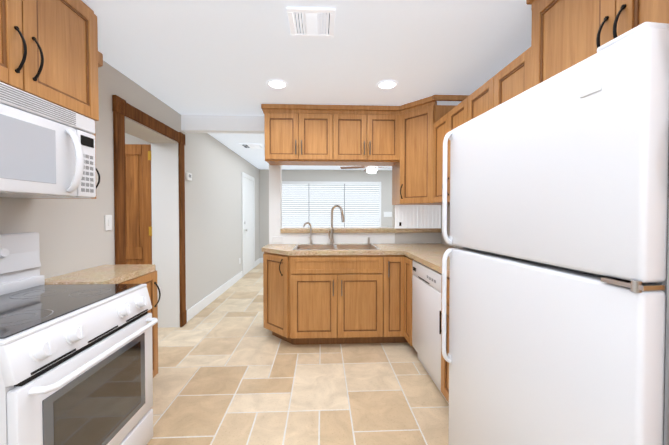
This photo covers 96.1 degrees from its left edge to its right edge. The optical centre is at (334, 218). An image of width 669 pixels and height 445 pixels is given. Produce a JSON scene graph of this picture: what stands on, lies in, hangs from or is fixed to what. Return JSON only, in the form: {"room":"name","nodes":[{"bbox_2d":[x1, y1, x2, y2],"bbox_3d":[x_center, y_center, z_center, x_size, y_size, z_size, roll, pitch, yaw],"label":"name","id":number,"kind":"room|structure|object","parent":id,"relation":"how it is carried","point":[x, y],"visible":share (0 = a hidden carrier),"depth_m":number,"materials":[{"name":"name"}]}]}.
{"room":"kitchen","nodes":[
{"label":"kitchen","id":0,"kind":"room"},
{"bbox_2d":[0,60,259,327],"bbox_3d":[-1.901,0.032,3.036,0.300,2.440,9.600,0,1,-2],"label":"wall","id":1,"kind":"structure","parent":0,"point":[74,235],"depth_m":3.40,"materials":[{"name":"grey paint"}]},
{"bbox_2d":[0,0,43,98],"bbox_3d":[-1.484,-0.842,1.072,0.362,0.618,0.496,0,1,-2],"label":"upper cabinet","id":2,"kind":"object","parent":1,"relation":"attached to","point":[21,21],"depth_m":1.26,"materials":[{"name":"brown wood"}]},
{"bbox_2d":[44,0,102,120],"bbox_3d":[-1.500,-0.848,1.440,0.362,0.618,0.493,0,1,-2],"label":"upper cabinet","id":3,"kind":"object","parent":1,"relation":"attached to","point":[50,52],"depth_m":1.52,"materials":[{"name":"brown wood"}]},
{"bbox_2d":[0,82,95,197],"bbox_3d":[-1.451,-0.318,1.275,0.435,0.430,0.755,0,1,-2],"label":"microwave","id":4,"kind":"object","parent":3,"relation":"attached to","point":[47,149],"visible":0.98,"depth_m":1.35,"materials":[{"name":"white plastic"}]},
{"bbox_2d":[105,215,111,230],"bbox_3d":[-1.712,0.035,2.279,0.011,0.120,0.070,0,1,-2],"label":"switch plate","id":5,"kind":"object","parent":1,"relation":"attached to","point":[108,222],"visible":1,"depth_m":2.27,"materials":[{"name":"white plastic"}]},
{"bbox_2d":[112,95,186,326],"bbox_3d":[-1.729,0.143,2.938,0.034,2.220,1.191,0,1,-2],"label":"door frame","id":6,"kind":"structure","parent":1,"relation":"attached to","point":[121,108],"depth_m":2.45,"materials":[{"name":"brown wood"}]},
{"bbox_2d":[186,172,191,180],"bbox_3d":[-1.764,-0.504,3.644,0.026,0.090,0.120,0,1,-2],"label":"thermostat","id":7,"kind":"object","parent":1,"relation":"attached to","point":[189,176],"visible":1,"depth_m":3.62,"materials":[{"name":"white plastic"}]},
{"bbox_2d":[187,271,242,321],"bbox_3d":[-1.819,1.153,4.823,0.016,0.135,2.556,0,1,-2],"label":"baseboard","id":8,"kind":"structure","parent":1,"relation":"attached to","point":[197,308],"depth_m":4.38,"materials":[{"name":"white"}]},
{"bbox_2d":[242,172,254,276],"bbox_3d":[-1.865,0.119,6.643,0.075,2.140,1.080,0,1,-2],"label":"door","id":9,"kind":"structure","parent":1,"relation":"in","point":[248,223],"depth_m":6.60,"materials":[{"name":"white wood"}]},
{"bbox_2d":[255,258,260,266],"bbox_3d":[-1.932,1.106,7.528,0.019,0.135,0.620,0,1,-2],"label":"baseboard","id":10,"kind":"structure","parent":1,"relation":"attached to","point":[257,261],"depth_m":7.51,"materials":[{"name":"white"}]},
{"bbox_2d":[125,115,440,243],"bbox_3d":[-1.486,0.023,3.542,5.533,2.440,0.146,0,1,-2],"label":"wall","id":11,"kind":"structure","parent":0,"point":[221,124],"depth_m":3.53,"materials":[{"name":"grey paint"}]},
{"bbox_2d":[125,144,151,263],"bbox_3d":[-2.495,0.201,3.368,0.866,2.066,0.113,0,1,-2],"label":"plank door","id":12,"kind":"structure","parent":11,"relation":"in","point":[138,205],"depth_m":3.40,"materials":[{"name":"brown wood"}]},
{"bbox_2d":[272,236,282,242],"bbox_3d":[-0.668,0.251,3.529,0.120,0.075,0.006,0,1,-2],"label":"outlet","id":13,"kind":"object","parent":11,"relation":"attached to","point":[277,239],"visible":1,"depth_m":3.53,"materials":[{"name":"white plastic"}]},
{"bbox_2d":[261,108,308,165],"bbox_3d":[-0.533,-0.880,3.327,0.413,0.528,0.378,0,1,-2],"label":"upper cabinet","id":14,"kind":"object","parent":11,"relation":"attached to","point":[284,128],"depth_m":3.15,"materials":[{"name":"brown wood"}]},
{"bbox_2d":[305,108,340,165],"bbox_3d":[-0.203,-0.880,3.341,0.468,0.528,0.378,0,1,-2],"label":"upper cabinet","id":15,"kind":"object","parent":11,"relation":"attached to","point":[322,125],"depth_m":3.16,"materials":[{"name":"brown wood"}]},
{"bbox_2d":[337,108,372,165],"bbox_3d":[0.155,-0.880,3.356,0.468,0.528,0.378,0,1,-2],"label":"upper cabinet","id":16,"kind":"object","parent":11,"relation":"attached to","point":[356,123],"depth_m":3.18,"materials":[{"name":"brown wood"}]},
{"bbox_2d":[369,108,392,165],"bbox_3d":[0.485,-0.880,3.370,0.413,0.528,0.378,0,1,-2],"label":"upper cabinet","id":17,"kind":"object","parent":11,"relation":"attached to","point":[382,117],"depth_m":3.19,"materials":[{"name":"brown wood"}]},
{"bbox_2d":[147,263,448,444],"bbox_3d":[0.358,1.255,3.156,4.255,0.010,9.596,0,1,-2],"label":"floor","id":18,"kind":"structure","parent":0,"point":[320,386],"depth_m":2.23,"materials":[{"name":"tile"}]},
{"bbox_2d":[0,232,157,444],"bbox_3d":[-1.296,0.682,1.301,0.724,1.200,0.758,0,1,-2],"label":"range","id":19,"kind":"object","parent":18,"relation":"on","point":[76,365],"visible":1,"depth_m":1.26,"materials":[{"name":"white metal"}]},
{"bbox_2d":[44,264,160,377],"bbox_3d":[-1.486,0.810,1.968,0.432,0.920,0.581,0,1,-2],"label":"base cabinet","id":20,"kind":"object","parent":18,"relation":"on","point":[127,274],"visible":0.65,"depth_m":2.03,"materials":[{"name":"beige stone"}]},
{"bbox_2d":[44,264,155,284],"bbox_3d":[-1.504,0.370,1.960,0.395,0.040,0.581,0,1,-2],"label":"countertop","id":21,"kind":"structure","parent":20,"relation":"on","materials":[{"name":"stone"}]},
{"bbox_2d":[151,269,448,444],"bbox_3d":[-0.881,1.281,3.102,6.743,0.060,9.600,0,1,-2],"label":"grout","id":22,"kind":"object","parent":18,"relation":"attached to","point":[288,411],"depth_m":2.22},
{"bbox_2d":[262,205,401,344],"bbox_3d":[-0.069,0.546,3.370,1.410,1.400,1.023,0,1,-2],"label":"base unit","id":23,"kind":"object","parent":18,"relation":"on","point":[331,292],"depth_m":2.91,"materials":[{"name":"brown wood"}]},
{"bbox_2d":[303,222,311,244],"bbox_3d":[-0.306,0.174,3.447,0.108,0.259,0.088,0,1,-2],"label":"filter faucet","id":24,"kind":"object","parent":23,"relation":"on","point":[304,230],"depth_m":3.47,"materials":[{"name":"silver metal"}]},
{"bbox_2d":[292,244,380,249],"bbox_3d":[0.013,0.406,3.215,0.879,0.204,0.474,0,1,-2],"label":"sink","id":25,"kind":"object","parent":23,"relation":"in","point":[315,246],"depth_m":3.41,"materials":[{"name":"silver metal"}]},
{"bbox_2d":[328,205,344,243],"bbox_3d":[0.019,0.074,3.432,0.188,0.459,0.166,0,1,-2],"label":"faucet","id":26,"kind":"object","parent":23,"relation":"on","point":[331,230],"depth_m":3.47,"materials":[{"name":"silver metal"}]},
{"bbox_2d":[262,243,456,277],"bbox_3d":[0.292,0.340,2.546,2.060,0.040,2.052,0,1,-2],"label":"countertop","id":27,"kind":"structure","parent":23,"relation":"on","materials":[{"name":"stone"}]},
{"bbox_2d":[402,205,456,402],"bbox_3d":[0.989,0.558,2.740,0.650,1.398,2.373,0,1,-2],"label":"base unit","id":28,"kind":"object","parent":18,"relation":"on","point":[415,218],"depth_m":2.88,"materials":[{"name":"brown wood"}]},
{"bbox_2d":[412,260,448,403],"bbox_3d":[1.009,0.818,2.379,0.603,0.880,0.668,0,1,-2],"label":"dishwasher","id":29,"kind":"object","parent":18,"relation":"on","point":[426,306],"visible":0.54,"depth_m":2.31,"materials":[{"name":"white metal"}]},
{"bbox_2d":[441,22,668,444],"bbox_3d":[0.947,0.421,1.090,0.776,1.704,0.817,0,1,-7],"label":"refrigerator","id":30,"kind":"object","parent":18,"relation":"on","point":[559,274],"visible":1,"depth_m":0.82,"materials":[{"name":"white metal"}]},
{"bbox_2d":[82,0,531,169],"bbox_3d":[-0.871,-1.239,3.058,6.963,0.100,9.840,0,1,-2],"label":"ceiling","id":31,"kind":"structure","parent":0,"point":[207,57],"depth_m":2.11,"materials":[{"name":"white paint"}]},
{"bbox_2d":[239,144,264,148],"bbox_3d":[-1.396,-1.216,5.088,0.360,0.015,0.360,0,1,-2],"label":"ceiling vent","id":32,"kind":"object","parent":31,"relation":"in","point":[252,146],"visible":1,"depth_m":5.08,"materials":[{"name":"white"}]},
{"bbox_2d":[266,80,287,88],"bbox_3d":[-0.504,-1.178,2.645,0.188,0.008,0.188,0,1,-2],"label":"recessed light","id":33,"kind":"object","parent":31,"relation":"in","point":[277,84],"visible":1,"depth_m":2.64,"materials":[{"name":"white"}]},
{"bbox_2d":[287,7,335,37],"bbox_3d":[-0.135,-1.159,1.795,0.270,0.015,0.270,0,1,-2],"label":"ceiling vent","id":34,"kind":"object","parent":31,"relation":"in","point":[312,22],"visible":1,"depth_m":1.77,"materials":[{"name":"white"}]},
{"bbox_2d":[340,166,383,173],"bbox_3d":[0.718,-1.057,5.870,1.213,0.359,1.167,0,1,-2],"label":"ceiling fan","id":35,"kind":"object","parent":31,"relation":"hanging from","point":[371,169],"visible":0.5,"depth_m":5.82,"materials":[{"name":"white"}]},
{"bbox_2d":[377,80,397,88],"bbox_3d":[0.466,-1.178,2.656,0.188,0.008,0.188,0,1,-2],"label":"recessed light","id":36,"kind":"object","parent":31,"relation":"in","point":[388,84],"visible":1,"depth_m":2.64,"materials":[{"name":"white"}]},
{"bbox_2d":[259,169,392,257],"bbox_3d":[0.071,-0.054,7.984,4.663,2.440,0.120,0,1,-2],"label":"wall","id":37,"kind":"structure","parent":0,"point":[384,177],"depth_m":7.89,"materials":[{"name":"grey paint"}]},
{"bbox_2d":[282,181,380,227],"bbox_3d":[-0.206,-0.333,7.888,2.885,1.260,0.035,0,1,-2],"label":"window blinds","id":38,"kind":"object","parent":37,"relation":"attached to","point":[312,203],"visible":0.85,"depth_m":7.89,"materials":[{"name":"white plastic"}]},
{"bbox_2d":[384,212,391,216],"bbox_3d":[1.419,-0.100,7.975,0.188,0.106,0.009,0,1,-2],"label":"light switch","id":39,"kind":"object","parent":37,"relation":"attached to","point":[387,214],"visible":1,"depth_m":7.97,"materials":[{"name":"white plastic"}]},
{"bbox_2d":[441,204,462,247],"bbox_3d":[1.449,0.066,1.058,0.120,2.440,5.360,0,1,-2],"label":"wall","id":40,"kind":"structure","parent":0,"point":[448,226],"depth_m":3.42,"materials":[{"name":"grey paint"}]},
{"bbox_2d":[389,96,460,204],"bbox_3d":[0.968,-0.647,3.223,0.648,0.990,0.722,0,1,-2],"label":"upper cabinet","id":41,"kind":"object","parent":40,"relation":"attached to","point":[405,141],"depth_m":3.07,"materials":[{"name":"brown wood"}]},
{"bbox_2d":[433,100,460,203],"bbox_3d":[1.147,-0.525,2.558,0.348,0.770,0.738,0,1,-2],"label":"upper cabinet","id":42,"kind":"object","parent":40,"relation":"attached to","point":[450,119],"depth_m":2.75,"materials":[{"name":"brown wood"}]},
{"bbox_2d":[461,52,524,124],"bbox_3d":[1.174,-0.514,1.930,0.348,0.770,0.738,0,1,-2],"label":"upper cabinet","id":43,"kind":"object","parent":40,"relation":"attached to","point":[509,82],"depth_m":1.86,"materials":[{"name":"brown wood"}]},
{"bbox_2d":[525,0,668,90],"bbox_3d":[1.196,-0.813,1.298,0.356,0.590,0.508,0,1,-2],"label":"upper cabinet","id":44,"kind":"object","parent":40,"relation":"attached to","point":[561,30],"depth_m":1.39,"materials":[{"name":"brown wood"}]},
{"bbox_2d":[593,0,668,54],"bbox_3d":[1.213,-0.807,0.911,0.356,0.590,0.508,0,1,-2],"label":"upper cabinet","id":45,"kind":"object","parent":40,"relation":"attached to","point":[612,19],"depth_m":1.07,"materials":[{"name":"brown wood"}]}
]}

